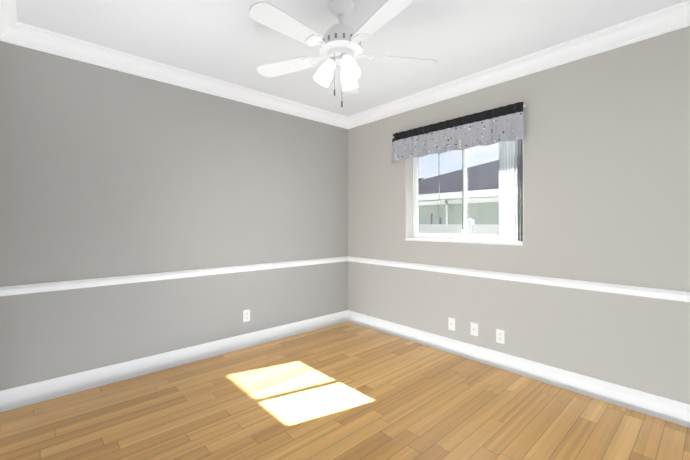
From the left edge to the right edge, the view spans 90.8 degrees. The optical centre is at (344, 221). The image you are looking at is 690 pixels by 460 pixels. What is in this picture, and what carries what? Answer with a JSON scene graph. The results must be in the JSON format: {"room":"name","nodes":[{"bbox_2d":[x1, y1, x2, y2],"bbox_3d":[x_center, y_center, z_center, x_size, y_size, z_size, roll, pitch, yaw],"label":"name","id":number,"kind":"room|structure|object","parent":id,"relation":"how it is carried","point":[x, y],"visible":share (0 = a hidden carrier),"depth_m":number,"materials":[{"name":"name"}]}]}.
{"room":"empty bedroom","nodes":[
{"label":"empty bedroom","id":0,"kind":"room"},
{"bbox_2d":[0,41,347,390],"bbox_3d":[-1.183,-0.024,3.346,3.120,2.550,0.200,0,0,-42],"label":"wall","id":1,"kind":"structure","parent":0,"point":[105,172],"depth_m":2.80,"materials":[{"name":"grey paint"}]},
{"bbox_2d":[0,390,3,411],"bbox_3d":[-1.053,1.168,0.888,0.017,0.135,3.600,0,0,-42],"label":"baseboard","id":2,"kind":"structure","parent":1,"relation":"attached to","point":[1,392],"depth_m":2.22,"materials":[{"name":"white wood"}]},
{"bbox_2d":[0,286,3,295],"bbox_3d":[-1.051,0.450,0.895,0.023,0.062,3.600,0,0,-42],"label":"trim","id":3,"kind":"structure","parent":1,"relation":"attached to","point":[1,288],"depth_m":2.22,"materials":[{"name":"white wood"}]},
{"bbox_2d":[0,0,19,45],"bbox_3d":[-1.026,-1.255,0.929,0.091,0.120,3.600,0,0,-42],"label":"crown molding","id":4,"kind":"structure","parent":1,"relation":"attached to","point":[9,26],"depth_m":2.18,"materials":[{"name":"white"}]},
{"bbox_2d":[4,310,347,410],"bbox_3d":[-1.110,1.183,3.258,3.060,0.135,0.017,0,0,-42],"label":"baseboard","id":5,"kind":"structure","parent":1,"relation":"attached to","point":[33,393],"depth_m":2.80,"materials":[{"name":"white wood"}]},
{"bbox_2d":[4,256,347,295],"bbox_3d":[-1.108,0.465,3.260,3.060,0.062,0.023,0,0,-42],"label":"trim","id":6,"kind":"structure","parent":1,"relation":"attached to","point":[85,283],"depth_m":2.80,"materials":[{"name":"white"}]},
{"bbox_2d":[20,23,347,127],"bbox_3d":[-1.085,-1.240,3.246,2.880,0.120,0.091,0,0,-42],"label":"crown molding","id":7,"kind":"structure","parent":1,"relation":"attached to","point":[31,37],"depth_m":2.83,"materials":[{"name":"white"}]},
{"bbox_2d":[243,309,249,321],"bbox_3d":[-0.978,0.937,3.386,0.070,0.115,0.008,0,0,-42],"label":"electrical outlet","id":8,"kind":"object","parent":1,"relation":"attached to","point":[246,315],"visible":1,"depth_m":3.38,"materials":[{"name":"white plastic"}]},
{"bbox_2d":[0,321,689,459],"bbox_3d":[0.095,1.302,1.932,3.520,0.120,4.000,0,0,-42],"label":"floor","id":9,"kind":"structure","parent":0,"point":[347,390],"depth_m":2.19,"materials":[{"name":"brown wood"}]},
{"bbox_2d":[16,0,686,116],"bbox_3d":[0.095,-1.368,1.949,3.520,0.120,4.000,0,0,-42],"label":"ceiling","id":10,"kind":"structure","parent":0,"point":[232,41],"depth_m":2.36,"materials":[{"name":"white paint"}]},
{"bbox_2d":[249,0,436,106],"bbox_3d":[-0.042,-0.986,2.018,1.149,0.643,1.172,0,0,-42],"label":"ceiling fan","id":11,"kind":"object","parent":10,"relation":"hanging from","point":[340,44],"visible":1,"depth_m":1.97,"materials":[{"name":"white"}]},
{"bbox_2d":[348,26,689,403],"bbox_3d":[1.323,-0.026,3.057,0.200,2.550,4.000,0,0,-42],"label":"wall","id":12,"kind":"structure","parent":0,"point":[606,169],"depth_m":2.51,"materials":[{"name":"grey paint"}]},
{"bbox_2d":[448,317,454,330],"bbox_3d":[1.012,0.975,3.233,0.015,0.115,0.070,0,0,-42],"label":"outlet","id":13,"kind":"object","parent":12,"relation":"attached to","point":[451,323],"visible":1,"depth_m":3.24,"materials":[{"name":"white plastic"}]},
{"bbox_2d":[391,102,525,163],"bbox_3d":[0.970,-0.791,3.233,0.092,0.329,1.402,0,0,-42],"label":"valance","id":14,"kind":"object","parent":12,"relation":"attached to","point":[493,126],"visible":1,"depth_m":3.10,"materials":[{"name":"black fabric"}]},
{"bbox_2d":[405,238,523,245],"bbox_3d":[1.093,0.190,3.245,0.137,0.020,1.189,0,0,-42],"label":"window sill","id":15,"kind":"structure","parent":12,"relation":"attached to","point":[472,242],"depth_m":3.11,"materials":[{"name":"white stone"}]},
{"bbox_2d":[413,139,523,241],"bbox_3d":[1.158,-0.334,3.308,0.060,1.030,1.190,0,0,-42],"label":"window","id":16,"kind":"structure","parent":12,"relation":"in","point":[466,207],"depth_m":3.33,"materials":[{"name":"white"}]},
{"bbox_2d":[439,139,522,240],"bbox_3d":[1.095,-0.340,3.250,0.085,1.011,1.182,0,0,-42],"label":"vertical blinds","id":17,"kind":"object","parent":16,"relation":"attached to","point":[506,194],"visible":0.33,"depth_m":2.92,"materials":[{"name":"white plastic"}]},
{"bbox_2d":[470,322,477,336],"bbox_3d":[1.163,0.972,3.067,0.015,0.115,0.070,0,0,-42],"label":"outlet","id":18,"kind":"object","parent":12,"relation":"attached to","point":[474,329],"visible":1,"depth_m":3.07,"materials":[{"name":"white plastic"}]},
{"bbox_2d":[496,329,504,343],"bbox_3d":[1.322,0.978,2.898,0.008,0.115,0.070,0,0,-42],"label":"electrical outlet","id":19,"kind":"object","parent":12,"relation":"attached to","point":[500,335],"visible":1,"depth_m":2.90,"materials":[{"name":"white plastic"}]},
{"bbox_2d":[345,0,689,128],"bbox_3d":[1.216,-1.242,2.967,0.091,0.120,3.600,0,0,-42],"label":"crown molding","id":20,"kind":"structure","parent":12,"relation":"attached to","point":[628,32],"depth_m":2.60,"materials":[{"name":"white"}]},
{"bbox_2d":[348,310,689,427],"bbox_3d":[1.243,1.181,2.977,0.017,0.135,3.600,0,0,-42],"label":"baseboard","id":21,"kind":"structure","parent":12,"relation":"attached to","point":[667,409],"depth_m":2.62,"materials":[{"name":"white wood"}]},
{"bbox_2d":[348,256,689,301],"bbox_3d":[1.241,0.463,2.979,0.023,0.062,3.600,0,0,-42],"label":"trim","id":22,"kind":"structure","parent":12,"relation":"attached to","point":[676,295],"depth_m":2.62,"materials":[{"name":"white wood"}]}
]}

